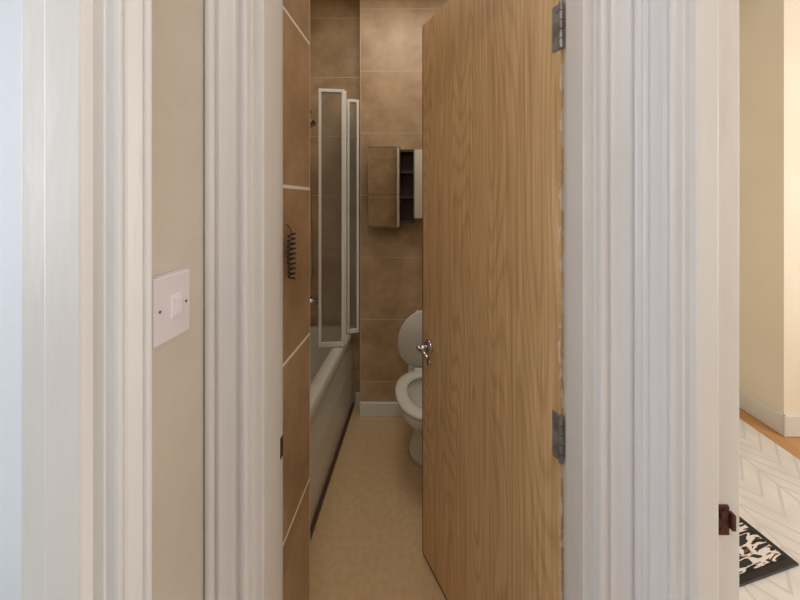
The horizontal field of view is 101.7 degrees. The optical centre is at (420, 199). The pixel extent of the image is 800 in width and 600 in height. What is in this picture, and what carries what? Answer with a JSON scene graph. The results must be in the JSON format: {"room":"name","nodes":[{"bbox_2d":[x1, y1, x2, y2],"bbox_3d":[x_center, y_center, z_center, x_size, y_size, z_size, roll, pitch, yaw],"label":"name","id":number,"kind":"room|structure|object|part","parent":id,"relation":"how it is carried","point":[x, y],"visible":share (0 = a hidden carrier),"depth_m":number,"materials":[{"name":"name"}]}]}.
{"room":"hallway","nodes":[
{"label":"hallway","id":0,"kind":"room"},
{"bbox_2d":[0,0,20,599],"bbox_3d":[-1.438,0.000,0.530,1.925,2.700,0.100,0,0,0],"label":"wall","id":1,"kind":"structure","parent":0,"point":[10,10],"depth_m":0.48,"materials":[{"name":"white paint"}]},
{"bbox_2d":[152,0,204,599],"bbox_3d":[-0.425,0.000,-0.260,0.100,2.700,1.680,0,0,0],"label":"wall","id":2,"kind":"structure","parent":0,"point":[178,26],"depth_m":0.51,"materials":[{"name":"beige paint"}]},
{"bbox_2d":[21,0,105,599],"bbox_3d":[-0.425,0.323,0.007,0.100,2.055,0.805,0,0,0],"label":"trim","id":3,"kind":"structure","parent":2,"relation":"attached to","point":[63,42],"depth_m":0.38,"materials":[{"name":"white wood"}]},
{"bbox_2d":[106,0,151,599],"bbox_3d":[-0.364,0.305,0.007,0.023,2.090,0.845,0,0,0],"label":"door frame","id":4,"kind":"structure","parent":2,"relation":"attached to","point":[128,22],"depth_m":0.40,"materials":[{"name":"white wood"}]},
{"bbox_2d":[152,268,189,348],"bbox_3d":[-0.365,0.154,0.473,0.020,0.096,0.071,0,0,0],"label":"light switch","id":5,"kind":"object","parent":2,"relation":"attached to","point":[170,290],"visible":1,"depth_m":0.47,"materials":[{"name":"plastic"}]},
{"bbox_2d":[205,0,640,599],"bbox_3d":[0.007,0.300,0.569,0.764,2.100,0.022,0,0,0],"label":"door frame","id":6,"kind":"structure","parent":2,"relation":"attached to","point":[227,22],"depth_m":0.57,"materials":[{"name":"white wood"}]},
{"bbox_2d":[283,0,309,599],"bbox_3d":[-0.350,0.000,0.793,0.100,2.700,0.172,0,0,0],"label":"wall","id":7,"kind":"structure","parent":0,"point":[296,13],"depth_m":0.78,"materials":[{"name":"brown tile"}]},
{"bbox_2d":[310,0,359,404],"bbox_3d":[-0.761,0.000,2.197,0.757,2.700,0.105,0,0,0],"label":"wall","id":8,"kind":"structure","parent":0,"point":[334,24],"depth_m":2.15,"materials":[{"name":"tile"}]},
{"bbox_2d":[310,110,317,304],"bbox_3d":[-0.727,0.036,2.074,0.191,1.272,0.143,0,0,37],"label":"shower riser","id":9,"kind":"object","parent":8,"relation":"attached to","point":[313,301],"visible":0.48,"depth_m":2.01,"materials":[{"name":"silver metal"}]},
{"bbox_2d":[318,88,358,346],"bbox_3d":[-0.465,0.099,1.956,0.150,1.430,0.359,0,0,10],"label":"screen","id":10,"kind":"object","parent":8,"relation":"attached to","point":[345,105],"visible":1,"depth_m":1.83,"materials":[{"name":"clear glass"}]},
{"bbox_3d":[-0.497,0.099,1.808,0.140,1.430,0.018,0,0,-6],"label":"frame","id":11,"kind":"part","parent":10,"relation":"part of","materials":[{"name":"white metal"}]},
{"bbox_3d":[-0.450,0.099,1.916,0.018,1.430,0.173,0,0,-13],"label":"frame","id":12,"kind":"part","parent":10,"relation":"part of","materials":[{"name":"white metal"}]},
{"bbox_3d":[-0.485,0.099,2.079,0.018,1.430,0.130,0,0,-13],"label":"frame","id":13,"kind":"part","parent":10,"relation":"part of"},
{"bbox_3d":[-0.417,0.099,1.995,0.072,1.430,0.018,0,0,-16],"label":"frame","id":14,"kind":"part","parent":10,"relation":"part of","materials":[{"name":"white metal"}]},
{"bbox_2d":[356,392,359,405],"bbox_3d":[-0.407,1.308,2.138,0.045,0.085,0.015,0,0,0],"label":"baseboard","id":15,"kind":"structure","parent":8,"relation":"attached to","point":[357,393],"depth_m":2.13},
{"bbox_2d":[360,0,448,401],"bbox_3d":[0.088,0.000,2.145,0.943,2.700,0.210,0,0,0],"label":"wall","id":16,"kind":"structure","parent":0,"point":[390,30],"depth_m":2.04,"materials":[{"name":"tile"}]},
{"bbox_2d":[360,402,401,415],"bbox_3d":[0.084,1.308,2.033,0.933,0.085,0.015,0,0,0],"label":"baseboard","id":17,"kind":"structure","parent":16,"relation":"attached to","point":[366,408],"depth_m":2.02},
{"bbox_2d":[368,146,421,226],"bbox_3d":[-0.083,-0.077,1.968,0.463,0.476,0.144,0,0,0],"label":"upper cabinet","id":18,"kind":"object","parent":16,"relation":"attached to","point":[394,173],"visible":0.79,"depth_m":1.92,"materials":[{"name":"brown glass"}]},
{"bbox_3d":[-0.220,-0.077,1.924,0.189,0.474,0.012,0,0,5],"label":"mirror door","id":19,"kind":"part","parent":18,"relation":"part of","materials":[{"name":"clear glass"}]},
{"bbox_3d":[0.051,-0.097,1.919,0.190,0.414,0.012,0,0,9],"label":"mirror door","id":20,"kind":"part","parent":18,"relation":"part of","materials":[{"name":"clear glass"}]},
{"bbox_2d":[310,405,799,599],"bbox_3d":[1.080,1.380,0.750,4.440,0.060,3.900,0,0,0],"label":"floor","id":21,"kind":"structure","parent":0,"point":[366,541],"depth_m":1.37,"materials":[{"name":"plastic"}]},
{"bbox_2d":[310,325,354,540],"bbox_3d":[-0.786,1.085,1.429,0.704,0.530,1.428,0,0,0],"label":"bathtub","id":22,"kind":"object","parent":21,"relation":"on","point":[331,368],"visible":0.23,"depth_m":1.62,"materials":[{"name":"ceramic"}]},
{"bbox_2d":[310,325,354,419],"bbox_3d":[-0.786,1.000,1.429,0.704,0.360,1.428,0,0,0],"label":"tub","id":23,"kind":"object","parent":22,"relation":"in","point":[331,368],"depth_m":1.79,"materials":[{"name":"ceramic"}]},
{"bbox_2d":[395,310,421,467],"bbox_3d":[0.077,0.977,1.719,0.416,0.747,0.622,0,0,0],"label":"toilet","id":24,"kind":"object","parent":21,"relation":"on","point":[408,389],"visible":0.42,"depth_m":1.74,"materials":[{"name":"white ceramic"}]},
{"bbox_3d":[0.055,0.955,1.617,0.372,0.018,0.419,0,0,0],"label":"seat","id":25,"kind":"part","parent":24,"relation":"part of","materials":[{"name":"white plastic"}]},
{"bbox_3d":[0.055,0.782,1.821,0.372,0.363,0.023,0,8,0],"label":"lid","id":26,"kind":"part","parent":24,"relation":"part of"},
{"bbox_2d":[408,364,414,371],"bbox_3d":[0.055,1.002,1.925,0.260,0.061,0.210,0,0,0],"label":"toilet seat hinge","id":27,"kind":"object","parent":24,"relation":"attached to","point":[410,368],"depth_m":1.87,"materials":[{"name":"white ceramic"}]},
{"bbox_2d":[739,419,799,599],"bbox_3d":[1.353,1.345,0.875,1.205,0.010,2.950,0,0,0],"label":"area rug","id":28,"kind":"object","parent":21,"relation":"on","point":[769,475],"visible":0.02,"depth_m":1.44,"materials":[{"name":"white fabric"}]},
{"bbox_2d":[739,516,798,586],"bbox_3d":[1.037,1.334,1.313,0.620,0.011,0.400,0,0,-13],"label":"doormat","id":29,"kind":"object","parent":28,"relation":"on","point":[760,558],"visible":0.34,"depth_m":1.21,"materials":[{"name":"patterned woven fabric"},{"name":"black rubber"}]},
{"bbox_2d":[641,0,681,599],"bbox_3d":[0.389,0.304,0.120,0.023,2.091,0.884,0,0,0],"label":"door frame","id":30,"kind":"structure","parent":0,"point":[661,20],"depth_m":0.52,"materials":[{"name":"white wood"}]},
{"bbox_2d":[739,0,799,413],"bbox_3d":[2.692,0.000,2.284,1.215,2.700,0.833,0,0,0],"label":"wall","id":31,"kind":"structure","parent":0,"point":[769,30],"depth_m":1.94,"materials":[{"name":"beige paint"}]},
{"bbox_2d":[739,388,799,436],"bbox_3d":[2.684,1.290,2.225,1.232,0.120,0.750,0,0,0],"label":"baseboard","id":32,"kind":"structure","parent":31,"relation":"attached to","point":[787,425],"depth_m":1.92,"materials":[{"name":"white wood"}]},
{"bbox_3d":[0.442,0.000,-0.260,0.085,2.700,1.680,0,0,0],"label":"wall","id":33,"kind":"structure","parent":0,"visible":0},
{"bbox_2d":[682,0,738,599],"bbox_3d":[0.443,0.323,0.117,0.085,2.055,0.804,0,0,0],"label":"trim","id":34,"kind":"structure","parent":33,"relation":"attached to","point":[710,28],"depth_m":0.49,"materials":[{"name":"white wood"}]},
{"bbox_2d":[718,504,735,534],"bbox_3d":[0.459,0.484,0.490,0.026,0.044,0.009,0,0,0],"label":"keep","id":35,"kind":"object","parent":33,"relation":"attached to","point":[726,518],"visible":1,"depth_m":0.49,"materials":[{"name":"metal"}]},
{"bbox_3d":[-0.327,0.000,0.640,1.625,2.700,0.120,0,0,0],"label":"wall","id":36,"kind":"structure","parent":0,"visible":0},
{"bbox_2d":[280,435,282,459],"bbox_3d":[-0.300,0.531,0.692,0.002,0.044,0.024,0,0,0],"label":"strike plate","id":37,"kind":"object","parent":36,"relation":"attached to","point":[281,438],"visible":0.53,"depth_m":0.69,"materials":[{"name":"metal"}]},
{"bbox_2d":[286,224,296,278],"bbox_3d":[-0.289,0.115,0.722,0.021,0.122,0.034,0,0,0],"label":"wire hook","id":38,"kind":"object","parent":36,"relation":"attached to","point":[291,234],"visible":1,"depth_m":0.72,"materials":[{"name":"metal"}]},
{"bbox_2d":[251,0,595,599],"bbox_3d":[0.004,0.323,0.643,0.659,2.055,0.127,0,0,0],"label":"trim","id":39,"kind":"structure","parent":36,"relation":"attached to","point":[266,15],"depth_m":0.60,"materials":[{"name":"white wood"}]},
{"bbox_2d":[422,25,446,599],"bbox_3d":[0.169,0.341,0.978,0.036,2.011,0.614,0,0,-29],"label":"edge lipping","id":40,"kind":"object","parent":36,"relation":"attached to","point":[422,25],"visible":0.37,"depth_m":1.24,"materials":[{"name":"brown wood"}]},
{"bbox_2d":[423,0,563,599],"bbox_3d":[0.168,0.338,0.970,0.044,2.005,0.618,0,0,-29],"label":"leaf","id":41,"kind":"object","parent":36,"relation":"attached to","point":[493,80],"depth_m":0.88,"materials":[{"name":"brown wood"}]},
{"bbox_2d":[416,339,432,365],"bbox_3d":[0.057,0.559,1.181,0.142,0.097,0.090,0,0,-29],"label":"door handle","id":42,"kind":"object","parent":41,"relation":"attached to","point":[427,346],"depth_m":1.17,"materials":[{"name":"silver metal"}]},
{"bbox_3d":[0.295,0.513,0.704,0.010,0.100,0.029,0,0,-29],"label":"hinge","id":43,"kind":"part","parent":41,"relation":"part of","materials":[{"name":"silver metal"}]},
{"bbox_3d":[0.295,-0.375,0.704,0.010,0.100,0.029,0,0,-29],"label":"hinge","id":44,"kind":"part","parent":41,"relation":"part of","materials":[{"name":"silver metal"}]}
]}

